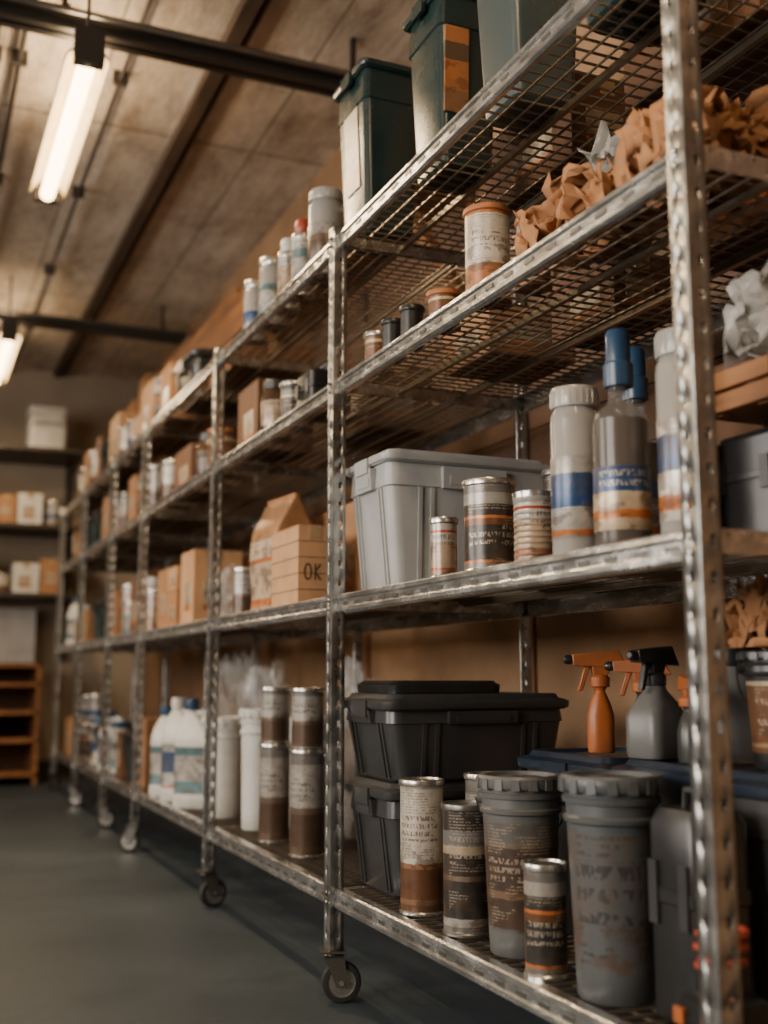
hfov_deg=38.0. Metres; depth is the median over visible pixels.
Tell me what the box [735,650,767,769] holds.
plastic bucket
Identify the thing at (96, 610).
storage tote
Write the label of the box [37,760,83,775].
baseboard
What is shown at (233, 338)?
wire shelf
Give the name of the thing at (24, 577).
cardboard box
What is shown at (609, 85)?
cardboard box
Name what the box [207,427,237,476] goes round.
paint can
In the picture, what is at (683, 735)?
spray bottle
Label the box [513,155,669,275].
kraft paper
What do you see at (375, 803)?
storage tote
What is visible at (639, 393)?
glass bottle
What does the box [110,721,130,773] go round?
canister
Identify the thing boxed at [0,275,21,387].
lamp
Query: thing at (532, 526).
tin can
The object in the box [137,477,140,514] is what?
paint can
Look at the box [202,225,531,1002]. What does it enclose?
wire shelving unit
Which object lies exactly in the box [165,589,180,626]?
cardboard box
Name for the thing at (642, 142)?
kraft paper
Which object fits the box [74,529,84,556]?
cardboard box
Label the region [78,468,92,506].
paint can
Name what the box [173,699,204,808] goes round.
plastic jug
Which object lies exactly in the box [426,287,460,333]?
paint can
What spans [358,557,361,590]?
cardboard box
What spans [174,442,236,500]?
cardboard box
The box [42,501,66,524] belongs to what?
paint can
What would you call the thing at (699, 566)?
wire shelving unit
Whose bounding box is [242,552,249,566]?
cardboard box
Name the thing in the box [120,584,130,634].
paint can
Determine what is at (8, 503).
cardboard box
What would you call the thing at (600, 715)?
spray bottle
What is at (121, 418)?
cardboard box
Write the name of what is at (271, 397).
paint can
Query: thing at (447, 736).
storage tote
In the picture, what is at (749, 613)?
kraft paper
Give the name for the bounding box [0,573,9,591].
paint can
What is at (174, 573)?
cardboard box
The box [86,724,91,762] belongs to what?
paint can
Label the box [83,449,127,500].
cardboard box
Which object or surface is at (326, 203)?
canister
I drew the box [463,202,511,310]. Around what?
paint can
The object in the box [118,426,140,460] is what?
paint can
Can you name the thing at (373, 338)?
paint can
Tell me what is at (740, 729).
canister
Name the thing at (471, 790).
paint can
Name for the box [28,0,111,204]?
lamp
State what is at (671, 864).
tool case
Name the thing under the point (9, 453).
wall shelf
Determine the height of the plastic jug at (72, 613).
0.320 m
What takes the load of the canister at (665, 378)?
on the wire shelving unit at (699, 566)
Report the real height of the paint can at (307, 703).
0.175 m
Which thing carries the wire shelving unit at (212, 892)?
on the floor
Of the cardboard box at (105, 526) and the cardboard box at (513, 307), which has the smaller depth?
the cardboard box at (513, 307)
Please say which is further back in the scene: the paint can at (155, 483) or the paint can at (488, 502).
the paint can at (155, 483)
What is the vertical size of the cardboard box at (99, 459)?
0.310 m
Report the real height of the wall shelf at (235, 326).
0.435 m
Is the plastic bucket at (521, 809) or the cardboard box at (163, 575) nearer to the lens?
the plastic bucket at (521, 809)
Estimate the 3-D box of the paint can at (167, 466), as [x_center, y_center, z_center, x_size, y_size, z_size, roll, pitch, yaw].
[-0.953,-0.129,5.051,0.123,0.200,0.123,0,-8,-2]
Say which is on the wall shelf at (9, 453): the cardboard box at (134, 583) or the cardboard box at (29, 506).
the cardboard box at (29, 506)
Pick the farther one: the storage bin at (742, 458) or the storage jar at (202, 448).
the storage jar at (202, 448)
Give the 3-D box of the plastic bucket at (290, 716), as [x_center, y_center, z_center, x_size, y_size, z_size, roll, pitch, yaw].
[-0.267,0.892,3.824,0.181,0.370,0.181,-2,-9,12]
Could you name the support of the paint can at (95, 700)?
on the paint can at (89, 735)
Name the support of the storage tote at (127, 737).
on the wire shelving unit at (153, 528)
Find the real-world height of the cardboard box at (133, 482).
0.262 m
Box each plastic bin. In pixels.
[333,57,415,256]
[403,0,492,195]
[477,0,576,134]
[586,0,706,46]
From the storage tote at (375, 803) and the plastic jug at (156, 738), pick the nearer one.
the storage tote at (375, 803)
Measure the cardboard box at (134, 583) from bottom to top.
0.280 m
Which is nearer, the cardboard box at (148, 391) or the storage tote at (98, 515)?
the cardboard box at (148, 391)
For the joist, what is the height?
0.050 m
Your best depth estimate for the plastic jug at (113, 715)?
6.06 m
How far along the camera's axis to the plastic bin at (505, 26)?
2.30 m
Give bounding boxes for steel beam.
[0,0,355,97]
[0,305,195,344]
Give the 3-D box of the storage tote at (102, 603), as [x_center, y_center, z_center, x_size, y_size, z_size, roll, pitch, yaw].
[-1.422,0.623,6.438,0.420,0.240,0.305,4,-9,-23]
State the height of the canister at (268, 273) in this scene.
0.235 m
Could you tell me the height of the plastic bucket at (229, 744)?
0.360 m
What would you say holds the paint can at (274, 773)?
on the wire shelving unit at (341, 979)
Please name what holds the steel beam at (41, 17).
attached to the ceiling
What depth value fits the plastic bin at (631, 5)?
2.00 m
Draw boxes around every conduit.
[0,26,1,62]
[0,31,27,185]
[11,0,152,372]
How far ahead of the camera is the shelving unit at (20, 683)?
8.46 m
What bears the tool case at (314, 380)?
on the wire shelving unit at (341, 979)
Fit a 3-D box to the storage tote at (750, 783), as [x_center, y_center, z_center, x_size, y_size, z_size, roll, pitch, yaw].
[0.646,0.611,1.885,0.320,0.360,0.482,4,-9,-23]
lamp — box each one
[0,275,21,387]
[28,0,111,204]
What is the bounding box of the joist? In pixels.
[53,0,271,377]
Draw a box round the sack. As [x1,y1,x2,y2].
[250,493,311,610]
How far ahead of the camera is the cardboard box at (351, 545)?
3.43 m
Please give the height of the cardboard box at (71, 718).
0.246 m
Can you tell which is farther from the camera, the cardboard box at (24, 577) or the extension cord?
the cardboard box at (24, 577)
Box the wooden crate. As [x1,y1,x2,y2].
[714,354,767,425]
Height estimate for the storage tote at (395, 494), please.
0.345 m
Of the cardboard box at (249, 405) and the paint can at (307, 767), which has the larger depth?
the cardboard box at (249, 405)
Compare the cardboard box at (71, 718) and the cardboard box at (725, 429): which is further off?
the cardboard box at (71, 718)
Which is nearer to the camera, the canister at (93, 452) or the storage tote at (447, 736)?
the storage tote at (447, 736)
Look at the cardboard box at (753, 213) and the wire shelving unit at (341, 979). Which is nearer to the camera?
the cardboard box at (753, 213)
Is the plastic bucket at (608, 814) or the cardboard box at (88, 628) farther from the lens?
the cardboard box at (88, 628)
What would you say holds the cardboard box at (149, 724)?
on the wire shelving unit at (153, 528)
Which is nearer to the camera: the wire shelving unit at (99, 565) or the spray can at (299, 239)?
the spray can at (299, 239)
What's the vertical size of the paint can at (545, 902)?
0.190 m
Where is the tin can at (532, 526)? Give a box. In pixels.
[512,490,552,561]
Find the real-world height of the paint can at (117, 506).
0.169 m
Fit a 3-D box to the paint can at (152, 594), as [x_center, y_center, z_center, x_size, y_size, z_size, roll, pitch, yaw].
[-1.068,0.469,5.258,0.130,0.200,0.130,-3,-9,19]
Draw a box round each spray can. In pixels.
[277,238,299,314]
[291,219,314,301]
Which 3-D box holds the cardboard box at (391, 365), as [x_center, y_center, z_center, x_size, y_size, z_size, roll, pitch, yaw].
[-0.017,-0.337,3.646,0.222,0.201,0.353,4,-9,-23]
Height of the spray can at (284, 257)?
0.240 m
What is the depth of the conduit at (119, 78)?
5.45 m
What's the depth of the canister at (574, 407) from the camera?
1.92 m
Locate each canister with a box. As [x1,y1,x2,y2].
[90,450,96,489]
[90,717,106,764]
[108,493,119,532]
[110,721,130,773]
[142,577,157,625]
[243,279,267,345]
[258,255,286,330]
[307,186,344,284]
[549,384,599,553]
[654,326,712,533]
[715,647,761,760]
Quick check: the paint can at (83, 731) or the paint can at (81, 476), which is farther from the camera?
the paint can at (81, 476)
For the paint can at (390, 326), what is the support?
on the wire shelving unit at (699, 566)
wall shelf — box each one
[0,444,83,660]
[173,179,469,454]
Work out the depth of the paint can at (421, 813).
2.41 m
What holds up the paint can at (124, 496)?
on the wire shelving unit at (120, 548)
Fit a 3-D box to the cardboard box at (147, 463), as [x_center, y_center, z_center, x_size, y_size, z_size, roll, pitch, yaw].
[-1.035,-0.090,5.549,0.327,0.267,0.164,4,-9,-23]
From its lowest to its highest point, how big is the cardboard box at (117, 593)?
0.262 m
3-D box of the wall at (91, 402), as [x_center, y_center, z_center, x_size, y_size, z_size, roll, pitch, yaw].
[-4.436,0.356,8.307,5.180,3.270,0.100,4,-9,-23]
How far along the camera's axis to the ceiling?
5.55 m
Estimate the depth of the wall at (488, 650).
3.98 m
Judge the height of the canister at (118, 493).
0.270 m
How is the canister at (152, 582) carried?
on the wire shelving unit at (153, 528)
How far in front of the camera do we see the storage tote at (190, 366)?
4.73 m
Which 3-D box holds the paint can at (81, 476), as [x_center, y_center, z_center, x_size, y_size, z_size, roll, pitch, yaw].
[-1.996,-0.158,7.533,0.136,0.191,0.136,0,-8,2]
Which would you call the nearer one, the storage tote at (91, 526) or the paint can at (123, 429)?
the paint can at (123, 429)
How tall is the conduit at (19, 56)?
0.057 m
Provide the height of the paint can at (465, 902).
0.255 m
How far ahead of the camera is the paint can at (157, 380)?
5.36 m
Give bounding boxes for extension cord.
[692,925,749,969]
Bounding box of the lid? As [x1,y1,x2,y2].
[357,680,499,693]
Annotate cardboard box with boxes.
[0,494,16,522]
[9,563,39,592]
[16,493,42,523]
[36,559,62,593]
[65,717,69,753]
[69,717,77,754]
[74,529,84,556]
[74,620,80,643]
[81,609,94,641]
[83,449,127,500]
[95,435,123,489]
[102,494,108,537]
[109,411,172,476]
[109,589,121,635]
[115,731,126,777]
[125,399,138,412]
[128,474,140,520]
[129,578,137,632]
[132,413,179,455]
[137,717,159,788]
[138,373,157,412]
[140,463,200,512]
[141,379,201,447]
[157,568,168,627]
[160,361,211,428]
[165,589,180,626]
[168,566,180,591]
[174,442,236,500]
[180,549,242,623]
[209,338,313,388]
[238,378,312,463]
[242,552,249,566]
[271,524,326,606]
[314,502,358,592]
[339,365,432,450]
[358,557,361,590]
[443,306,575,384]
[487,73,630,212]
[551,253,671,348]
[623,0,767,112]
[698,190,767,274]
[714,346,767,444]
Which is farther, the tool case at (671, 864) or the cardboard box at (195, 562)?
the cardboard box at (195, 562)
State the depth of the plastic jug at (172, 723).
4.58 m
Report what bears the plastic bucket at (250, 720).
on the wire shelving unit at (341, 979)
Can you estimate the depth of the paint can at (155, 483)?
5.29 m
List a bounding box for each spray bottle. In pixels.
[563,650,623,752]
[604,660,671,698]
[626,646,683,759]
[677,676,700,763]
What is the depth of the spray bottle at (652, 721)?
2.03 m
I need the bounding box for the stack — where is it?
[165,186,342,366]
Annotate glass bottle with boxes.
[593,328,652,545]
[622,347,660,535]
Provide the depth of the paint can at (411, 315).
2.61 m
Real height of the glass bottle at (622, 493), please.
0.375 m
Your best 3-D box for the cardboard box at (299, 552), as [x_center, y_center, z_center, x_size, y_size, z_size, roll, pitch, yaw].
[-0.251,0.171,3.359,0.108,0.236,0.254,4,-9,-23]
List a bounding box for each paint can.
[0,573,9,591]
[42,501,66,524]
[72,533,74,558]
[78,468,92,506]
[78,724,87,759]
[79,473,97,503]
[80,695,88,723]
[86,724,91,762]
[88,694,102,724]
[113,506,118,529]
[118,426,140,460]
[119,492,128,526]
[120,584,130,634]
[123,601,129,633]
[126,419,141,457]
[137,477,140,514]
[144,589,157,629]
[146,464,160,506]
[153,376,172,427]
[160,459,184,504]
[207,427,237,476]
[233,567,250,613]
[258,743,290,843]
[260,687,290,743]
[261,379,291,441]
[280,380,308,429]
[288,749,324,858]
[290,688,325,749]
[324,785,324,848]
[363,330,390,374]
[380,317,403,363]
[398,777,444,916]
[399,304,424,351]
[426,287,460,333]
[429,517,458,576]
[441,800,488,938]
[461,477,516,570]
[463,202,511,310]
[463,771,486,799]
[514,220,552,294]
[521,858,569,981]
[541,468,550,490]
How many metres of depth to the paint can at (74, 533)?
7.72 m
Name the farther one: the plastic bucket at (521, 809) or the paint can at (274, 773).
the paint can at (274, 773)
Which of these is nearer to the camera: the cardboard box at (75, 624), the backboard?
the cardboard box at (75, 624)
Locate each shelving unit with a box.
[0,663,41,784]
[47,486,171,806]
[70,455,208,827]
[99,422,261,852]
[130,348,366,906]
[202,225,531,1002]
[324,0,767,1023]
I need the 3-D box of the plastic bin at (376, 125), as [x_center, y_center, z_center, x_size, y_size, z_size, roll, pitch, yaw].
[-0.014,-0.982,3.120,0.210,0.490,0.240,4,-9,-23]
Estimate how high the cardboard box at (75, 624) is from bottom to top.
0.158 m
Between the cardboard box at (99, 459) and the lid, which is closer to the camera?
the lid
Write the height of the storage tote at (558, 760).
0.355 m
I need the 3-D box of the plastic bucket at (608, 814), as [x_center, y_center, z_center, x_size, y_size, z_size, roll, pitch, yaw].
[0.376,0.606,1.818,0.175,0.350,0.175,-2,-9,10]
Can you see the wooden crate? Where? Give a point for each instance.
(737, 401)
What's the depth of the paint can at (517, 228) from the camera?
2.22 m
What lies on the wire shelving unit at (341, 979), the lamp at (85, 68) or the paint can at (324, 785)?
the paint can at (324, 785)
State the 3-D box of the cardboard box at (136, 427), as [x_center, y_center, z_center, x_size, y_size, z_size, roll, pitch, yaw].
[-1.189,-0.402,5.806,0.208,0.170,0.222,4,-9,-23]
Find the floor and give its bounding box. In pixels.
[0,775,674,1023]
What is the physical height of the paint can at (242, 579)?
0.170 m
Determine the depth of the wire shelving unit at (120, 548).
6.21 m
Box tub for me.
[26,405,67,448]
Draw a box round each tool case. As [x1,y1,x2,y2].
[295,362,350,421]
[647,786,753,1023]
[673,990,767,1023]
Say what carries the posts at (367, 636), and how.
attached to the wall at (488, 650)
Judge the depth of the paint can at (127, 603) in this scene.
5.69 m
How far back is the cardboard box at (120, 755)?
5.67 m
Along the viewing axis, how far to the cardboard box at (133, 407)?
8.05 m
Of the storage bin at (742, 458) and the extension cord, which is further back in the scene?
the storage bin at (742, 458)
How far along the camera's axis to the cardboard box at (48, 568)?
8.40 m
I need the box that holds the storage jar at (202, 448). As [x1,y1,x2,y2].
[196,432,225,484]
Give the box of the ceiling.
[0,0,417,379]
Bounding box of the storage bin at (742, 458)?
[717,421,767,530]
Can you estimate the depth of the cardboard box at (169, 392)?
5.09 m
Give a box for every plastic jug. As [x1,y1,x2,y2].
[66,598,89,644]
[97,711,124,770]
[149,706,172,796]
[160,698,185,801]
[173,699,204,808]
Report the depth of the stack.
5.93 m
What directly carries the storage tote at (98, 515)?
on the wire shelving unit at (120, 548)
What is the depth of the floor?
3.31 m
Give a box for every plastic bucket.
[200,716,241,818]
[238,708,260,830]
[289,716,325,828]
[475,770,565,959]
[558,770,665,1006]
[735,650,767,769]
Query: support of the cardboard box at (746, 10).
on the wire shelving unit at (699, 566)
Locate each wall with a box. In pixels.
[0,367,140,760]
[139,18,767,956]
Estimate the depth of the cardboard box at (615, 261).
2.43 m
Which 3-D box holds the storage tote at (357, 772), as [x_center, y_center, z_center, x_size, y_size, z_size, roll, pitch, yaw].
[0.087,0.786,3.212,0.290,0.400,0.384,4,-9,-23]
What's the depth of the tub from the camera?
8.59 m
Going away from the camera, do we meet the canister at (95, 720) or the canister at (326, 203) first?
the canister at (326, 203)
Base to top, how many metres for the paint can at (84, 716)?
0.174 m
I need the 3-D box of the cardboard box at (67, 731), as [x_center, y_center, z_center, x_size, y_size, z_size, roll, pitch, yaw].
[-1.972,1.505,7.514,0.323,0.233,0.191,4,-9,-23]
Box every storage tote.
[72,474,101,509]
[84,516,97,548]
[91,600,103,639]
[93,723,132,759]
[94,508,102,540]
[99,599,105,637]
[100,439,128,484]
[121,730,132,779]
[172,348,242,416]
[344,775,464,898]
[345,692,568,782]
[346,448,549,589]
[348,722,360,775]
[517,747,629,935]
[611,758,767,1000]
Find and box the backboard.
[0,608,35,662]
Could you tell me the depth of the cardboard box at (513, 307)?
2.71 m
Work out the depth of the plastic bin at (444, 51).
2.61 m
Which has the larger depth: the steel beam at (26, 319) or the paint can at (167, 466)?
the steel beam at (26, 319)
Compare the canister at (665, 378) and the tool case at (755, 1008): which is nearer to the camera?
the tool case at (755, 1008)
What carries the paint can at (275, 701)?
on the paint can at (274, 773)
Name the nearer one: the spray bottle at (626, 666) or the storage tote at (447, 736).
the spray bottle at (626, 666)
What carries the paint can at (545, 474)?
on the wire shelving unit at (699, 566)
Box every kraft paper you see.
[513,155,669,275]
[613,85,767,215]
[724,571,767,648]
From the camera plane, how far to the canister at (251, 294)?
3.90 m
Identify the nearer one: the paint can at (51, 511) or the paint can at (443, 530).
the paint can at (443, 530)
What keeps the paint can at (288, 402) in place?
on the wire shelving unit at (341, 979)
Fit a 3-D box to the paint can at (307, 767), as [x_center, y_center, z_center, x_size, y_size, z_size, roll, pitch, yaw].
[-0.222,0.837,3.213,0.107,0.300,0.107,-5,-10,30]
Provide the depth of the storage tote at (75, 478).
7.78 m
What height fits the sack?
0.382 m
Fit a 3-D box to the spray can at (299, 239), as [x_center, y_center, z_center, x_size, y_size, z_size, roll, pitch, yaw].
[-0.252,-0.786,3.472,0.076,0.250,0.076,1,-8,-8]
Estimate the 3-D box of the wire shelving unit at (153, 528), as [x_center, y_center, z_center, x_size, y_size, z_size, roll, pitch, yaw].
[-1.018,0.619,5.577,0.650,1.955,0.914,3,-9,-20]

